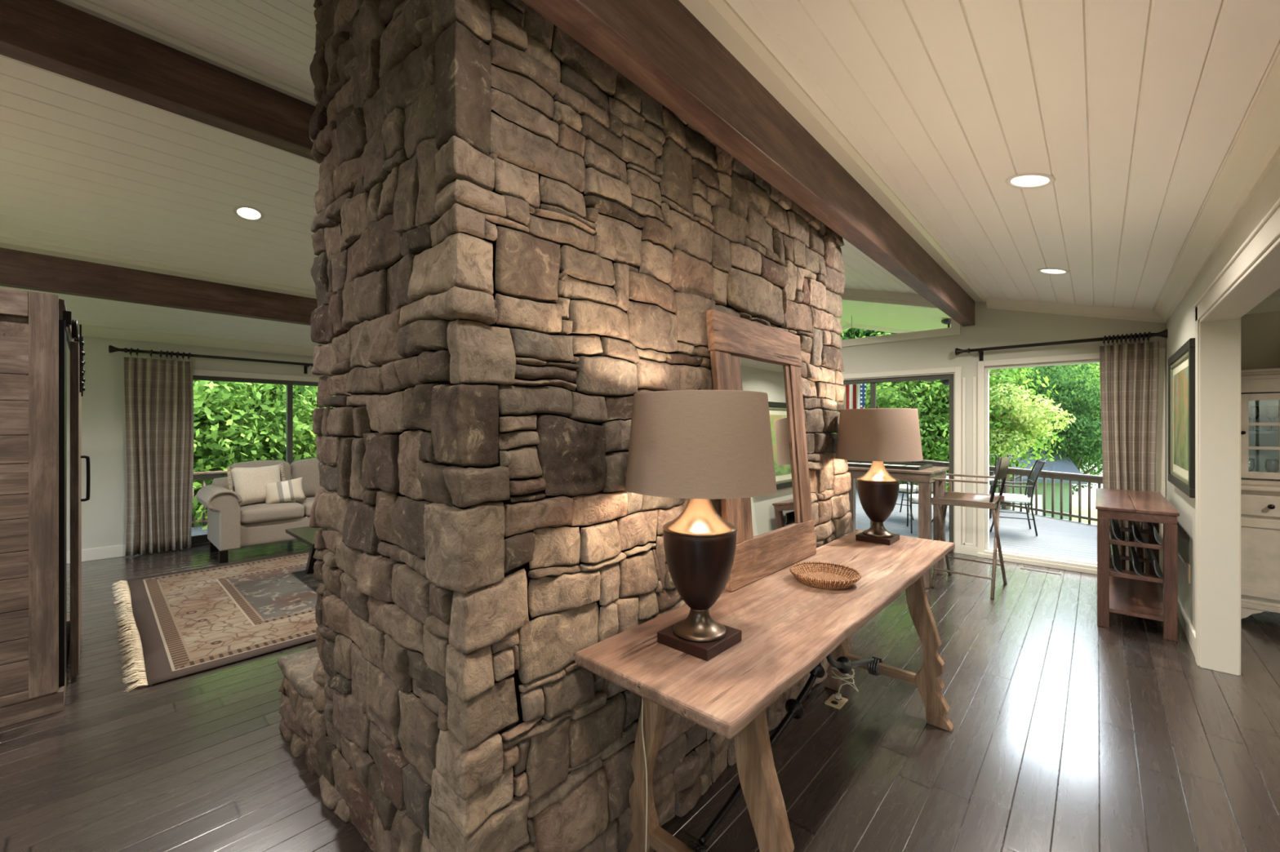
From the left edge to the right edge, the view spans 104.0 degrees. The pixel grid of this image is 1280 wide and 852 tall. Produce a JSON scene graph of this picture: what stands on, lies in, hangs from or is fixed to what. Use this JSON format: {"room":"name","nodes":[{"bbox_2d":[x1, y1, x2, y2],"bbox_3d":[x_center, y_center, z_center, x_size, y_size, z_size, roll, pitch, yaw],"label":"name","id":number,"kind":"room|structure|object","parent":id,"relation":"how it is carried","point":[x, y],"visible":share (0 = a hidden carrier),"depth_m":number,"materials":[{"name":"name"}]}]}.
{"room":"entrance hall","nodes":[
{"label":"entrance hall","id":0,"kind":"room"},
{"bbox_2d":[191,524,207,536],"bbox_3d":[-5.339,1.515,7.596,1.814,0.030,10.000,0,0,42],"label":"floor","id":1,"kind":"structure","parent":0,"point":[196,531],"depth_m":7.15,"materials":[{"name":"grey wood"}]},
{"bbox_2d":[191,471,227,527],"bbox_3d":[-5.938,1.095,8.175,0.130,0.810,9.845,0,0,42],"label":"deck railing","id":2,"kind":"object","parent":1,"relation":"on","point":[203,476],"visible":0.02,"depth_m":7.50,"materials":[{"name":"brown wood"}]},
{"bbox_2d":[66,335,333,551],"bbox_3d":[-4.924,0.140,6.573,0.140,2.620,10.250,0,0,42],"label":"wall","id":3,"kind":"structure","parent":0,"point":[104,516],"depth_m":5.48,"materials":[{"name":"paint"}]},
{"bbox_2d":[66,544,147,564],"bbox_3d":[-6.953,1.385,4.241,0.016,0.130,4.070,0,0,42],"label":"baseboard","id":4,"kind":"structure","parent":3,"relation":"attached to","point":[110,552],"depth_m":5.43,"materials":[{"name":"paint"}]},
{"bbox_2d":[108,345,313,373],"bbox_3d":[-3.847,-0.796,7.539,0.152,0.163,5.710,0,0,42],"label":"curtain rod","id":5,"kind":"object","parent":3,"relation":"attached to","point":[111,348],"visible":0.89,"depth_m":5.91,"materials":[{"name":"brown metal"}]},
{"bbox_2d":[124,356,194,556],"bbox_3d":[-5.483,0.338,5.713,0.104,2.200,0.578,0,0,42],"label":"curtain","id":6,"kind":"object","parent":5,"relation":"hanging from","point":[158,393],"visible":1,"depth_m":5.70,"materials":[{"name":"beige fabric"}]},
{"bbox_2d":[191,375,318,546],"bbox_3d":[-3.870,0.420,7.710,0.120,2.060,5.050,0,0,42],"label":"door","id":7,"kind":"structure","parent":3,"relation":"in","point":[200,540],"depth_m":6.72,"materials":[{"name":"metal"}]},
{"bbox_2d":[192,368,319,382],"bbox_3d":[-3.820,0.385,7.663,0.018,2.130,5.190,0,0,42],"label":"trim","id":8,"kind":"structure","parent":3,"relation":"attached to","point":[195,372],"depth_m":6.41,"materials":[{"name":"paint"}]},
{"bbox_2d":[70,288,930,355],"bbox_3d":[-2.337,-1.574,4.205,6.875,1.218,10.250,0,0,42],"label":"trim","id":9,"kind":"structure","parent":3,"relation":"attached to","point":[86,330],"depth_m":6.05,"materials":[{"name":"paint"}]},
{"bbox_2d":[0,539,1279,851],"bbox_3d":[-0.225,1.510,2.287,12.820,0.120,10.470,0,0,42],"label":"floor","id":10,"kind":"structure","parent":0,"point":[1070,733],"depth_m":2.22,"materials":[{"name":"brown wood"}]},
{"bbox_2d":[0,287,90,728],"bbox_3d":[-4.341,0.393,2.201,1.623,2.115,2.586,0,0,42],"label":"tall cabinet","id":11,"kind":"object","parent":10,"relation":"on","point":[37,636],"visible":1,"depth_m":2.48,"materials":[{"name":"brown wood"}]},
{"bbox_2d":[111,551,319,692],"bbox_3d":[-2.399,1.435,5.188,2.783,0.025,4.196,0,0,42],"label":"area rug","id":12,"kind":"object","parent":10,"relation":"on","point":[185,623],"visible":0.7,"depth_m":3.79,"materials":[{"name":"fabric"}]},
{"bbox_2d":[285,526,333,574],"bbox_3d":[-2.668,1.213,4.935,0.880,0.450,1.200,0,0,42],"label":"coffee table","id":13,"kind":"object","parent":12,"relation":"on","point":[305,535],"visible":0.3,"depth_m":4.71,"materials":[{"name":"brown wood"}]},
{"bbox_2d":[195,458,335,564],"bbox_3d":[-3.965,0.933,6.292,0.907,1.034,2.372,0,0,42],"label":"sofa","id":14,"kind":"object","parent":10,"relation":"on","point":[231,525],"visible":0.34,"depth_m":5.55,"materials":[{"name":"fabric"}]},
{"bbox_2d":[226,462,285,505],"bbox_3d":[-4.389,0.674,5.751,0.241,0.459,0.560,0,0,30],"label":"throw cushion","id":15,"kind":"object","parent":14,"relation":"on","point":[250,483],"visible":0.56,"depth_m":5.65,"materials":[{"name":"fabric"}]},
{"bbox_2d":[227,460,291,492],"bbox_3d":[-4.569,0.664,6.023,0.266,0.495,0.597,0,0,42],"label":"cushion","id":16,"kind":"object","parent":14,"relation":"on","point":[287,468],"depth_m":6.00,"materials":[{"name":"fabric"}]},
{"bbox_2d":[240,501,304,524],"bbox_3d":[-4.288,0.978,5.765,0.634,0.186,0.597,0,0,42],"label":"seat cushion","id":17,"kind":"object","parent":14,"relation":"on","point":[289,512],"depth_m":5.58,"materials":[{"name":"fabric"}]},
{"bbox_2d":[265,476,306,504],"bbox_3d":[-4.152,0.765,5.832,0.432,0.313,0.175,0,0,-36],"label":"throw cushion","id":18,"kind":"object","parent":14,"relation":"on","point":[290,490],"visible":0.98,"depth_m":5.79,"materials":[{"name":"beige fabric"}]},
{"bbox_2d":[293,497,314,516],"bbox_3d":[-3.880,0.978,6.210,0.634,0.186,0.597,0,0,42],"label":"seat cushion","id":19,"kind":"object","parent":14,"relation":"on","point":[307,504],"depth_m":5.85,"materials":[{"name":"fabric"}]},
{"bbox_2d":[290,458,335,497],"bbox_3d":[-4.162,0.664,6.468,0.266,0.495,0.597,0,0,42],"label":"cushion","id":20,"kind":"object","parent":14,"relation":"on","point":[308,468],"depth_m":6.29,"materials":[{"name":"fabric"}]},
{"bbox_2d":[277,0,852,851],"bbox_3d":[-0.213,-0.176,2.801,1.859,3.286,2.678,0,0,42],"label":"stone chimney","id":21,"kind":"object","parent":10,"relation":"on","point":[515,242],"visible":0.77,"depth_m":1.55,"materials":[{"name":"brown stone"}]},
{"bbox_2d":[574,529,954,851],"bbox_3d":[0.826,1.054,2.115,0.619,0.791,2.345,0,0,42],"label":"console table","id":22,"kind":"object","parent":10,"relation":"on","point":[788,626],"visible":0.93,"depth_m":1.54,"materials":[{"name":"brown wood"}]},
{"bbox_2d":[641,697,647,851],"bbox_3d":[0.025,1.074,1.602,0.053,0.752,0.203,0,0,17],"label":"lamp cord","id":23,"kind":"object","parent":22,"relation":"hanging from","point":[642,698],"visible":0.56,"depth_m":1.50,"materials":[{"name":"black plastic"}]},
{"bbox_2d":[625,388,777,661],"bbox_3d":[0.182,0.272,1.528,0.456,0.773,0.456,0,0,42],"label":"table lamp","id":24,"kind":"object","parent":22,"relation":"on","point":[699,446],"visible":1,"depth_m":1.38,"materials":[{"name":"beige fabric"}]},
{"bbox_2d":[706,309,816,591],"bbox_3d":[0.591,0.090,2.322,0.127,1.140,0.812,0,0,42],"label":"leaning mirror","id":25,"kind":"object","parent":22,"relation":"on","point":[775,531],"visible":0.79,"depth_m":2.33,"materials":[{"name":"brown wood"}]},
{"bbox_2d":[789,561,862,590],"bbox_3d":[0.782,0.634,2.117,0.286,0.047,0.286,0,0,-16],"label":"wicker basket","id":26,"kind":"object","parent":22,"relation":"on","point":[824,575],"visible":1,"depth_m":2.15,"materials":[{"name":"brown wicker"}]},
{"bbox_2d":[831,666,858,694],"bbox_3d":[1.108,1.062,2.762,0.122,0.709,0.260,0,0,1],"label":"lamp cord","id":27,"kind":"object","parent":22,"relation":"attached to","point":[835,668],"visible":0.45,"depth_m":2.69,"materials":[{"name":"beige plastic"}]},
{"bbox_2d":[835,406,923,545],"bbox_3d":[1.375,0.272,2.890,0.456,0.773,0.456,0,0,42],"label":"table lamp","id":28,"kind":"object","parent":22,"relation":"on","point":[877,435],"visible":1,"depth_m":2.77,"materials":[{"name":"beige fabric"}]},
{"bbox_2d":[824,693,848,709],"bbox_3d":[1.030,1.433,2.622,0.080,0.034,0.116,0,0,42],"label":"floor outlet","id":29,"kind":"object","parent":10,"relation":"on","point":[837,701],"visible":1,"depth_m":2.62,"materials":[{"name":"beige plastic"}]},
{"bbox_2d":[831,697,841,704],"bbox_3d":[1.030,1.440,2.622,0.036,0.001,0.088,0,0,42],"label":"socket","id":30,"kind":"object","parent":29,"relation":"attached to","point":[833,700],"depth_m":2.62,"materials":[{"name":"beige plastic"}]},
{"bbox_2d":[831,466,949,588],"bbox_3d":[2.446,0.927,5.014,1.000,1.045,0.700,0,0,42],"label":"bar table","id":31,"kind":"object","parent":10,"relation":"on","point":[924,477],"visible":0.44,"depth_m":4.59,"materials":[{"name":"brown wood"}]},
{"bbox_2d":[847,460,932,470],"bbox_3d":[2.403,0.390,5.026,0.840,0.030,0.520,0,0,42],"label":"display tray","id":32,"kind":"object","parent":31,"relation":"on","point":[891,465],"visible":0.68,"depth_m":4.94,"materials":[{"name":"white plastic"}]},
{"bbox_2d":[930,454,1010,599],"bbox_3d":[3.003,0.858,4.518,0.540,1.200,0.604,0,0,42],"label":"chair","id":33,"kind":"object","parent":10,"relation":"on","point":[955,499],"visible":1,"depth_m":4.43,"materials":[{"name":"brown wood"}]},
{"bbox_2d":[1020,565,1062,574],"bbox_3d":[4.024,1.448,5.020,0.320,0.005,0.120,0,0,42],"label":"floor vent","id":34,"kind":"object","parent":10,"relation":"in","point":[1022,566],"visible":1,"depth_m":5.01,"materials":[{"name":"white metal"}]},
{"bbox_2d":[1095,488,1179,641],"bbox_3d":[3.943,1.016,4.016,0.415,0.868,1.450,0,0,42],"label":"wine rack","id":35,"kind":"object","parent":10,"relation":"on","point":[1136,593],"visible":1,"depth_m":3.60,"materials":[{"name":"brown wood"}]},
{"bbox_2d":[1109,568,1164,622],"bbox_3d":[3.945,1.323,4.015,0.360,0.025,1.410,0,0,42],"label":"shelf","id":36,"kind":"object","parent":35,"relation":"attached to","point":[1127,597],"depth_m":3.83,"materials":[{"name":"brown wood"}]},
{"bbox_2d":[1240,368,1279,618],"bbox_3d":[4.915,0.515,3.509,1.290,1.870,0.526,0,0,42],"label":"china hutch","id":37,"kind":"object","parent":10,"relation":"on","point":[1260,495],"visible":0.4,"depth_m":3.66,"materials":[{"name":"beige paint"}]},
{"bbox_2d":[1247,457,1255,479],"bbox_3d":[4.659,0.343,3.829,0.072,0.189,0.072,0,0,42],"label":"wine glass","id":38,"kind":"object","parent":37,"relation":"on","point":[1253,460],"visible":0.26,"depth_m":3.80,"materials":[{"name":"clear glass"}]},
{"bbox_2d":[1248,406,1260,431],"bbox_3d":[4.667,-0.056,3.808,0.072,0.189,0.072,0,0,42],"label":"wine glass","id":39,"kind":"object","parent":37,"relation":"in","point":[1257,407],"visible":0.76,"depth_m":3.80,"materials":[{"name":"clear glass"}]},
{"bbox_2d":[1240,484,1279,492],"bbox_3d":[4.922,0.454,3.517,1.290,0.032,0.505,0,0,42],"label":"countertop","id":40,"kind":"structure","parent":37,"relation":"on","point":[1243,486],"depth_m":3.61,"materials":[{"name":"beige paint"}]},
{"bbox_2d":[1264,405,1279,431],"bbox_3d":[4.768,-0.056,3.770,0.072,0.189,0.072,0,0,42],"label":"wine glass","id":41,"kind":"object","parent":37,"relation":"in","point":[1277,406],"visible":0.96,"depth_m":3.77,"materials":[{"name":"clear glass"}]},
{"bbox_2d":[1264,458,1279,480],"bbox_3d":[4.720,0.343,3.733,0.072,0.189,0.072,0,0,42],"label":"wine glass","id":42,"kind":"object","parent":37,"relation":"on","point":[1266,460],"visible":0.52,"depth_m":3.73,"materials":[{"name":"clear glass"}]},
{"bbox_2d":[0,0,1279,347],"bbox_3d":[-0.232,-1.646,2.279,12.820,1.313,10.450,0,0,42],"label":"ceiling","id":43,"kind":"structure","parent":0,"point":[1135,110],"depth_m":2.56,"materials":[{"name":"paint"}]},
{"bbox_2d":[0,235,328,325],"bbox_3d":[-3.821,-1.330,5.564,0.370,0.360,10.250,0,0,42],"label":"ceiling beam","id":44,"kind":"structure","parent":43,"relation":"attached to","point":[24,264],"depth_m":4.61,"materials":[{"name":"brown wood"}]},
{"bbox_2d":[0,0,329,163],"bbox_3d":[-1.859,-2.002,3.768,0.370,0.343,10.250,0,0,42],"label":"ceiling beam","id":45,"kind":"structure","parent":43,"relation":"attached to","point":[87,42],"depth_m":2.75,"materials":[{"name":"brown wood"}]},
{"bbox_2d":[233,205,264,221],"bbox_3d":[-3.311,-1.802,4.234,0.206,0.064,0.200,0,0,-43],"label":"recessed light","id":46,"kind":"object","parent":43,"relation":"in","point":[245,212],"visible":1,"depth_m":4.23,"materials":[{"name":"white plastic"}]},
{"bbox_2d":[521,0,986,326],"bbox_3d":[0.242,-1.310,1.846,0.335,0.372,10.250,0,0,42],"label":"ceiling beam","id":47,"kind":"structure","parent":43,"relation":"attached to","point":[700,60],"depth_m":1.99,"materials":[{"name":"brown wood"}]},
{"bbox_2d":[1004,173,1055,188],"bbox_3d":[1.953,-1.231,2.504,0.206,0.061,0.200,0,0,-43],"label":"recessed light","id":48,"kind":"object","parent":43,"relation":"in","point":[1037,180],"visible":0.98,"depth_m":2.50,"materials":[{"name":"white plastic"}]},
{"bbox_2d":[1037,266,1070,274],"bbox_3d":[3.285,-1.234,3.974,0.206,0.061,0.200,0,0,-43],"label":"recessed light","id":49,"kind":"object","parent":43,"relation":"in","point":[1046,270],"visible":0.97,"depth_m":3.97,"materials":[{"name":"white plastic"}]},
{"bbox_2d":[834,300,951,331],"bbox_3d":[2.445,-1.626,9.819,7.550,1.433,4.210,0,0,42],"label":"ceiling","id":50,"kind":"structure","parent":0,"point":[886,316],"depth_m":8.42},
{"bbox_2d":[839,315,866,412],"bbox_3d":[3.965,-0.874,9.353,0.753,2.409,0.070,0,0,22],"label":"flag","id":51,"kind":"object","parent":50,"relation":"hanging from","point":[855,394],"visible":0.2,"depth_m":9.35,"materials":[{"name":"fabric"}]},
{"bbox_2d":[841,324,913,333],"bbox_3d":[3.880,-1.596,11.387,7.550,1.533,0.040,0,0,42],"label":"trim","id":52,"kind":"structure","parent":50,"relation":"attached to","point":[854,326],"depth_m":10.43,"materials":[{"name":"paint"}]},
{"bbox_2d":[922,318,999,385],"bbox_3d":[4.665,-1.111,7.526,1.238,0.990,1.218,0,0,42],"label":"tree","id":53,"kind":"object","parent":50,"relation":"hanging from","point":[947,322],"visible":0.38,"depth_m":7.53,"materials":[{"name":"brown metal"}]},
{"bbox_2d":[835,482,1097,562],"bbox_3d":[6.029,1.515,8.440,12.500,0.030,6.994,0,0,42],"label":"floor","id":54,"kind":"structure","parent":0,"point":[1057,537],"depth_m":7.10,"materials":[{"name":"grey wood"}]},
{"bbox_2d":[895,462,918,519],"bbox_3d":[4.417,0.991,8.378,0.566,1.022,0.639,0,0,-33],"label":"patio chair","id":55,"kind":"object","parent":54,"relation":"on","point":[903,487],"visible":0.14,"depth_m":8.14,"materials":[{"name":"metal"}]},
{"bbox_2d":[906,461,949,533],"bbox_3d":[4.125,0.991,7.075,0.566,1.022,0.639,0,0,22],"label":"patio chair","id":56,"kind":"object","parent":54,"relation":"on","point":[913,497],"visible":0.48,"depth_m":7.02,"materials":[{"name":"metal"}]},
{"bbox_2d":[931,473,994,523],"bbox_3d":[4.914,1.143,7.770,1.060,0.727,1.060,0,0,42],"label":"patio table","id":57,"kind":"object","parent":54,"relation":"on","point":[991,480],"visible":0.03,"depth_m":7.41,"materials":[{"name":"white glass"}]},
{"bbox_2d":[989,453,996,518],"bbox_3d":[5.708,0.991,8.534,0.566,1.022,0.639,0,0,42],"label":"patio chair","id":58,"kind":"object","parent":54,"relation":"on","point":[995,455],"visible":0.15,"depth_m":8.51,"materials":[{"name":"metal"}]},
{"bbox_2d":[896,459,1102,524],"bbox_3d":[6.728,1.125,8.517,0.130,0.750,9.782,0,0,-11],"label":"deck railing","id":59,"kind":"object","parent":54,"relation":"on","point":[1070,477],"visible":0.24,"depth_m":8.21,"materials":[{"name":"brown wood"}]},
{"bbox_2d":[989,459,1046,536],"bbox_3d":[5.372,0.991,7.162,0.639,1.022,0.566,0,0,30],"label":"patio chair","id":60,"kind":"object","parent":54,"relation":"on","point":[1032,480],"visible":0.66,"depth_m":7.01,"materials":[{"name":"metal"}]},
{"bbox_2d":[831,293,1166,552],"bbox_3d":[1.807,-0.391,7.455,8.600,3.683,0.140,0,0,42],"label":"wall","id":61,"kind":"structure","parent":0,"point":[993,327],"depth_m":5.55,"materials":[{"name":"paint"}]},
{"bbox_2d":[832,373,953,552],"bbox_3d":[2.957,0.425,6.390,1.835,2.050,0.120,0,0,42],"label":"door","id":62,"kind":"structure","parent":61,"relation":"in","point":[873,382],"depth_m":5.83,"materials":[{"name":"metal"}]},
{"bbox_2d":[840,295,959,346],"bbox_3d":[2.712,-1.542,6.593,2.600,1.005,0.130,0,0,42],"label":"window","id":63,"kind":"structure","parent":61,"relation":"in","point":[954,330],"depth_m":6.11,"materials":[{"name":"paint"}]},
{"bbox_2d":[960,545,977,556],"bbox_3d":[1.704,1.385,7.444,8.465,0.130,0.016,0,0,42],"label":"baseboard","id":64,"kind":"structure","parent":61,"relation":"attached to","point":[967,550],"depth_m":5.61,"materials":[{"name":"paint"}]},
{"bbox_2d":[842,347,1165,584],"bbox_3d":[3.530,0.365,5.777,3.510,2.170,0.090,0,0,42],"label":"trim","id":65,"kind":"structure","parent":61,"relation":"attached to","point":[1161,424],"depth_m":5.53,"materials":[{"name":"paint"}]},
{"bbox_2d":[955,328,1168,360],"bbox_3d":[4.182,-0.796,5.089,1.660,0.163,0.152,0,0,42],"label":"curtain rod","id":66,"kind":"object","parent":61,"relation":"attached to","point":[1164,333],"visible":0.99,"depth_m":4.91,"materials":[{"name":"brown metal"}]},
{"bbox_2d":[1099,341,1159,573],"bbox_3d":[4.579,0.333,4.688,0.398,2.210,0.108,0,0,42],"label":"curtain","id":67,"kind":"object","parent":66,"relation":"hanging from","point":[1129,372],"visible":0.63,"depth_m":4.68,"materials":[{"name":"beige fabric"}]},
{"bbox_2d":[984,359,1155,565],"bbox_3d":[4.346,0.365,5.139,1.325,2.050,0.090,0,0,42],"label":"window","id":68,"kind":"structure","parent":61,"relation":"in","point":[987,369],"depth_m":5.54,"materials":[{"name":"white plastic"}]},
{"bbox_2d":[1166,153,1279,630],"bbox_3d":[1.421,0.150,0.767,0.130,2.600,10.250,0,0,42],"label":"wall","id":69,"kind":"structure","parent":0,"point":[1180,326],"depth_m":3.30,"materials":[{"name":"paint"}]},
{"bbox_2d":[986,48,1279,323],"bbox_3d":[0.869,-1.171,1.272,1.365,0.455,10.250,0,0,42],"label":"trim","id":70,"kind":"structure","parent":69,"relation":"attached to","point":[1255,148],"depth_m":2.31,"materials":[{"name":"paint"}]},
{"bbox_2d":[1168,337,1195,497],"bbox_3d":[3.899,-0.050,3.603,0.038,1.000,1.320,0,0,42],"label":"framed picture","id":71,"kind":"object","parent":69,"relation":"attached to","point":[1181,365],"visible":0.77,"depth_m":3.52},
{"bbox_2d":[1173,365,1188,471],"bbox_3d":[3.900,-0.050,3.601,0.002,0.700,1.020,0,0,42],"label":"print","id":72,"kind":"object","parent":71,"relation":"attached to","point":[1180,377],"depth_m":3.62},
{"bbox_2d":[1177,595,1195,657],"bbox_3d":[4.131,1.385,3.838,0.016,0.130,2.060,0,0,42],"label":"baseboard","id":73,"kind":"structure","parent":69,"relation":"attached to","point":[1189,632],"depth_m":3.42,"materials":[{"name":"paint"}]},
{"bbox_2d":[1186,564,1190,583],"bbox_3d":[3.756,1.010,3.422,0.008,0.120,0.080,0,0,42],"label":"wall plate","id":74,"kind":"object","parent":69,"relation":"attached to","point":[1188,565],"visible":1,"depth_m":3.41,"materials":[{"name":"beige plastic"}]},
{"bbox_2d":[1193,197,1279,675],"bbox_3d":[0.726,0.352,0.014,0.178,2.195,8.200,0,0,42],"label":"trim","id":75,"kind":"structure","parent":69,"relation":"attached to","point":[1252,274],"depth_m":2.93,"materials":[{"name":"paint"}]},
{"bbox_2d":[1240,311,1279,369],"bbox_3d":[6.186,0.200,2.838,4.105,2.500,0.140,0,0,42],"label":"wall","id":76,"kind":"structure","parent":0,"point":[1260,332],"depth_m":3.93,"materials":[{"name":"paint"}]},
{"bbox_2d":[1245,296,1279,314],"bbox_3d":[6.075,-0.940,2.791,4.005,0.100,0.080,0,0,42],"label":"ceiling","id":77,"kind":"structure","parent":76,"relation":"attached to","point":[1273,304],"depth_m":3.88,"materials":[{"name":"paint"}]},
{"label":"outside","id":78,"kind":"structure","parent":0,"visible":0},
{"bbox_2d":[1071,456,1102,509],"bbox_3d":[55.019,4.250,60.127,280.000,0.001,97.000,0,0,42],"label":"lake","id":79,"kind":"structure","parent":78,"point":[1085,491],"depth_m":30.45,"materials":[{"name":"liquid"}]},
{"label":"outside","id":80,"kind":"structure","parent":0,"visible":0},
{"bbox_2d":[1071,506,1097,524],"bbox_3d":[-2.363,4.550,-2.582,140.000,1.000,73.000,0,0,42],"label":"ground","id":81,"kind":"structure","parent":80,"point":[1074,510],"depth_m":23.08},
{"bbox_2d":[191,380,321,529],"bbox_3d":[-8.127,1.478,9.340,6.303,6.338,5.518,0,0,34],"label":"tree","id":82,"kind":"object","parent":81,"relation":"on","point":[224,397],"visible":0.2,"depth_m":8.30,"materials":[{"name":"green plant"}]},
{"bbox_2d":[193,383,324,471],"bbox_3d":[-9.663,1.327,10.166,5.809,6.671,6.635,0,0,10],"label":"tree","id":83,"kind":"object","parent":81,"relation":"on","point":[199,437],"visible":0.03,"depth_m":8.80,"materials":[{"name":"green plant"}]},
{"bbox_2d":[193,380,335,524],"bbox_3d":[-7.668,1.327,10.609,6.635,6.671,5.809,0,0,0],"label":"tree","id":84,"kind":"object","parent":81,"relation":"on","point":[299,398],"visible":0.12,"depth_m":8.76,"materials":[{"name":"green plant"}]},
{"bbox_2d":[838,328,897,340],"bbox_3d":[8.703,-1.052,22.304,8.957,11.258,7.842,0,0,17],"label":"tree","id":85,"kind":"object","parent":81,"relation":"on","point":[861,331],"visible":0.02,"depth_m":19.94,"materials":[{"name":"green plant"}]},
{"bbox_2d":[831,379,1010,492],"bbox_3d":[6.619,1.178,13.991,6.303,6.338,5.518,0,0,11],"label":"tree","id":86,"kind":"object","parent":81,"relation":"on","point":[887,394],"visible":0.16,"depth_m":12.07,"materials":[{"name":"green plant"}]},
{"bbox_2d":[840,328,1010,386],"bbox_3d":[11.515,-3.176,23.306,10.525,15.586,11.519,0,0,-28],"label":"tree","id":87,"kind":"object","parent":81,"relation":"on","point":[865,334],"visible":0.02,"depth_m":20.43,"materials":[{"name":"green plant"}]},
{"bbox_2d":[836,332,1065,485],"bbox_3d":[7.921,0.717,14.433,6.967,7.355,6.099,0,0,20],"label":"tree","id":88,"kind":"object","parent":81,"relation":"on","point":[1003,377],"visible":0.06,"depth_m":12.41,"materials":[{"name":"green plant"}]},
{"bbox_2d":[923,382,1075,494],"bbox_3d":[8.750,1.546,12.729,3.175,5.362,2.834,0,0,20],"label":"tree","id":89,"kind":"object","parent":81,"relation":"on","point":[1028,420],"visible":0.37,"depth_m":11.78,"materials":[{"name":"green plant"}]},
{"bbox_2d":[995,441,1085,520],"bbox_3d":[11.603,2.260,16.178,3.200,3.580,3.000,0,0,14],"label":"garden shed","id":90,"kind":"object","parent":81,"relation":"on","point":[1062,465],"visible":0.1,"depth_m":14.83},
{"bbox_2d":[995,364,1093,394],"bbox_3d":[14.522,-0.387,22.499,7.953,9.563,8.673,0,0,-43],"label":"tree","id":91,"kind":"object","parent":81,"relation":"on","point":[1049,367],"visible":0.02,"depth_m":20.03,"materials":[{"name":"green plant"}]},
{"bbox_2d":[1013,364,1102,500],"bbox_3d":[13.688,0.718,15.898,4.100,6.103,3.760,0,0,-22],"label":"tree","id":92,"kind":"object","parent":81,"relation":"on","point":[1083,437],"visible":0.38,"depth_m":15.06,"materials":[{"name":"green plant"}]},
{"bbox_2d":[1026,363,1100,460],"bbox_3d":[18.754,0.422,23.255,5.809,8.006,6.635,0,0,23],"label":"tree","id":93,"kind":"object","parent":81,"relation":"on","point":[1092,366],"visible":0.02,"depth_m":21.73,"materials":[{"name":"green plant"}]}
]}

